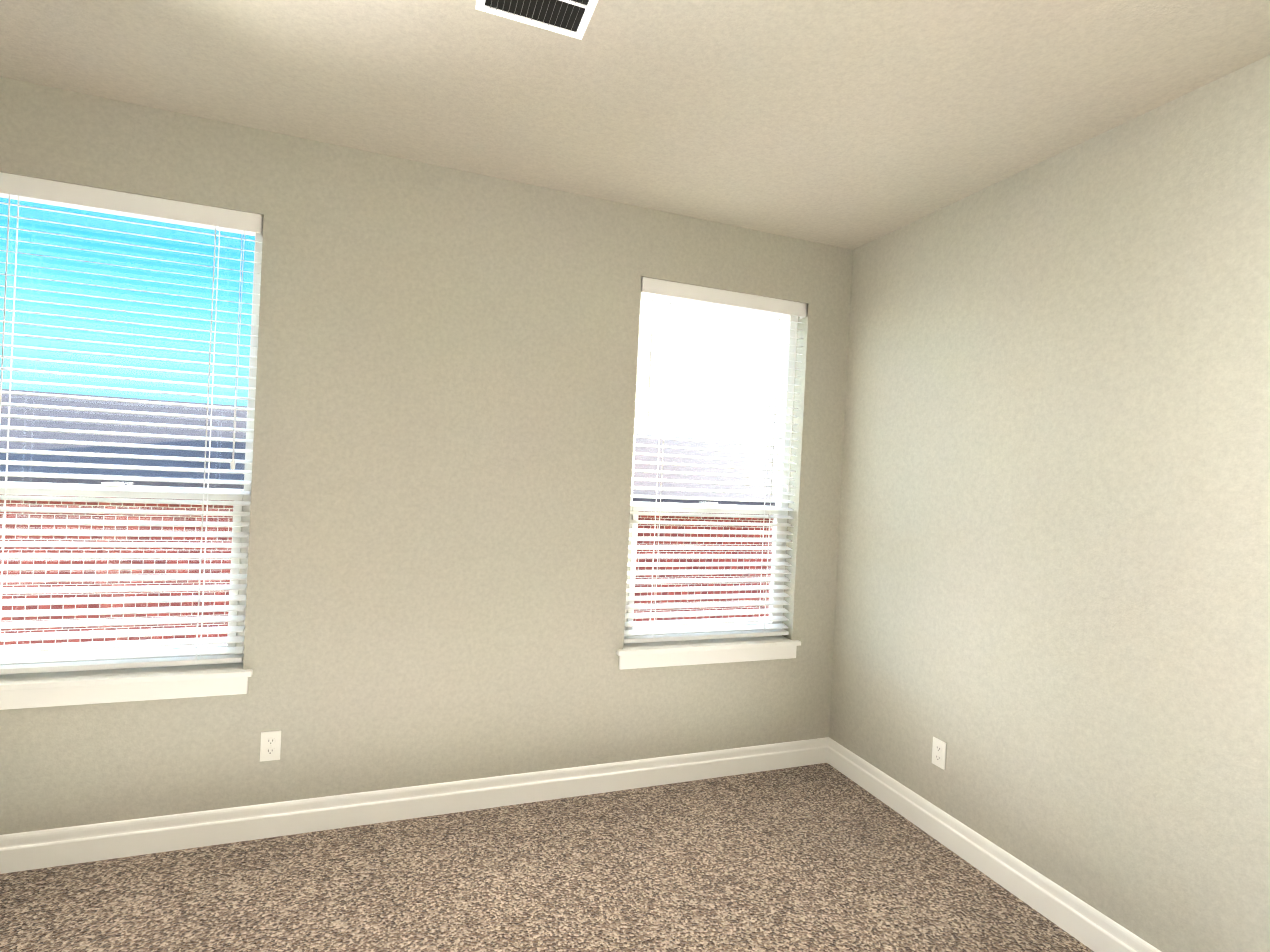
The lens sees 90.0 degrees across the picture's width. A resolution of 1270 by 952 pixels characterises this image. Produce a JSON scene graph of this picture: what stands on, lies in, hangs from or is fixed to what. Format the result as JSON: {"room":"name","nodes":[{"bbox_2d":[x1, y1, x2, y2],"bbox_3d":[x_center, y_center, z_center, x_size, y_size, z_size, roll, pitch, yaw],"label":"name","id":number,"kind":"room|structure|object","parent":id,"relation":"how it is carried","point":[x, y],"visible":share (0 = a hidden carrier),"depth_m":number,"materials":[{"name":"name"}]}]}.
{"room":"empty bedroom","nodes":[
{"label":"empty bedroom","id":0,"kind":"room"},
{"bbox_2d":[0,77,852,834],"bbox_3d":[-0.791,0.072,2.784,4.281,2.940,0.150,3,0,-20],"label":"wall","id":1,"kind":"structure","parent":0,"point":[446,377],"depth_m":2.68,"materials":[{"name":"paint"}]},
{"bbox_2d":[0,663,252,709],"bbox_3d":[-1.965,0.772,2.322,1.002,0.092,0.126,3,0,-20],"label":"window sill","id":2,"kind":"structure","parent":1,"relation":"attached to","point":[36,690],"depth_m":2.32,"materials":[{"name":"white wood"}]},
{"bbox_2d":[0,194,262,674],"bbox_3d":[-1.939,-0.142,2.369,0.932,1.780,0.130,3,0,-20],"label":"window","id":3,"kind":"structure","parent":1,"relation":"in","point":[42,658],"depth_m":2.36,"materials":[{"name":"white plastic"}]},
{"bbox_2d":[0,172,263,236],"bbox_3d":[-1.882,-0.993,2.321,0.920,0.071,0.066,3,0,-20],"label":"blind headrail","id":4,"kind":"object","parent":3,"relation":"attached to","point":[58,192],"visible":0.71,"depth_m":2.30,"materials":[{"name":"white plastic"}]},
{"bbox_2d":[0,195,18,629],"bbox_3d":[-2.239,-0.160,2.190,0.049,1.682,0.123,3,0,37],"label":"blind cord","id":5,"kind":"object","parent":4,"relation":"hanging from","point":[9,195],"depth_m":2.25,"materials":[{"name":"white fabric"}]},
{"bbox_2d":[195,227,244,661],"bbox_3d":[-1.592,-0.129,2.428,0.127,1.682,0.050,3,0,10],"label":"blind cord","id":6,"kind":"object","parent":4,"relation":"hanging from","point":[232,464],"depth_m":2.43,"materials":[{"name":"white fabric"}]},
{"bbox_2d":[260,730,280,761],"bbox_3d":[-1.429,1.059,2.489,0.070,0.115,0.007,3,0,-20],"label":"electrical outlet","id":7,"kind":"object","parent":1,"relation":"attached to","point":[270,747],"visible":1,"depth_m":2.49,"materials":[{"name":"white plastic"}]},
{"bbox_2d":[0,737,828,873],"bbox_3d":[-0.826,1.378,2.712,3.981,0.128,0.017,3,0,-20],"label":"baseboard","id":8,"kind":"structure","parent":1,"relation":"attached to","point":[32,850],"depth_m":2.61,"materials":[{"name":"white wood"}]},
{"bbox_2d":[616,636,800,669],"bbox_3d":[0.370,0.881,3.182,1.003,0.092,0.126,3,0,-20],"label":"window sill","id":9,"kind":"structure","parent":1,"relation":"attached to","point":[669,653],"depth_m":3.13,"materials":[{"name":"white wood"}]},
{"bbox_2d":[624,292,802,643],"bbox_3d":[0.395,-0.033,3.229,0.933,1.780,0.130,3,0,-20],"label":"window blind","id":10,"kind":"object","parent":1,"relation":"in","point":[676,630],"depth_m":3.20,"materials":[{"name":"white plastic"}]},
{"bbox_2d":[641,277,806,318],"bbox_3d":[0.453,-0.884,3.182,0.921,0.071,0.066,3,0,-20],"label":"blind headrail","id":11,"kind":"object","parent":10,"relation":"attached to","point":[704,294],"visible":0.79,"depth_m":3.14,"materials":[{"name":"white plastic"}]},
{"bbox_2d":[647,294,670,639],"bbox_3d":[0.095,-0.050,3.050,0.049,1.682,0.123,3,0,37],"label":"blind cord","id":12,"kind":"object","parent":11,"relation":"hanging from","point":[653,294],"depth_m":3.06,"materials":[{"name":"white fabric"}]},
{"bbox_2d":[758,313,797,631],"bbox_3d":[0.744,-0.020,3.289,0.127,1.682,0.050,3,0,10],"label":"blind cord","id":13,"kind":"object","parent":11,"relation":"hanging from","point":[788,488],"depth_m":3.29,"materials":[{"name":"white fabric"}]},
{"bbox_2d":[0,763,1093,951],"bbox_3d":[0.120,1.560,0.122,4.281,0.120,5.838,3,0,-20],"label":"floor","id":14,"kind":"structure","parent":0,"point":[824,857],"depth_m":2.26,"materials":[{"name":"carpet"}]},
{"bbox_2d":[0,0,1269,249],"bbox_3d":[0.258,-1.296,0.109,4.281,0.120,5.838,3,0,-20],"label":"ceiling","id":15,"kind":"structure","parent":0,"point":[850,124],"depth_m":2.04,"materials":[{"name":"paint"}]},
{"bbox_2d":[475,0,597,39],"bbox_3d":[-0.250,-1.265,1.661,0.300,0.006,0.260,3,0,-20],"label":"ceiling vent","id":16,"kind":"object","parent":15,"relation":"in","point":[570,18],"visible":1,"depth_m":1.74,"materials":[{"name":"white"}]},
{"bbox_2d":[829,55,1269,951],"bbox_3d":[2.125,0.223,0.829,0.150,2.940,5.838,3,0,-20],"label":"wall","id":17,"kind":"structure","parent":0,"point":[1053,605],"depth_m":2.18,"materials":[{"name":"paint"}]},
{"bbox_2d":[932,737,945,769],"bbox_3d":[1.300,1.187,2.718,0.007,0.115,0.070,3,0,-20],"label":"electrical outlet","id":18,"kind":"object","parent":17,"relation":"attached to","point":[938,753],"visible":1,"depth_m":2.71,"materials":[{"name":"white plastic"}]},
{"bbox_2d":[827,738,1160,951],"bbox_3d":[1.984,1.523,0.806,0.017,0.128,5.538,3,0,-20],"label":"baseboard","id":19,"kind":"structure","parent":17,"relation":"attached to","point":[1087,925],"depth_m":2.43,"materials":[{"name":"white wood"}]},
{"label":"outside","id":20,"kind":"structure","parent":0,"visible":0},
{"bbox_2d":[0,494,773,652],"bbox_3d":[-2.058,2.500,8.900,23.000,4.710,0.400,3,0,-20],"label":"brick house","id":21,"kind":"structure","parent":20,"point":[101,505],"depth_m":7.39,"materials":[{"name":"red brick"}]},
{"bbox_2d":[0,389,778,505],"bbox_3d":[-2.538,-0.359,10.567,25.000,1.360,4.820,3,0,-20],"label":"roof","id":22,"kind":"structure","parent":21,"relation":"on","point":[107,449],"depth_m":9.18,"materials":[{"name":"grey"}]}
]}

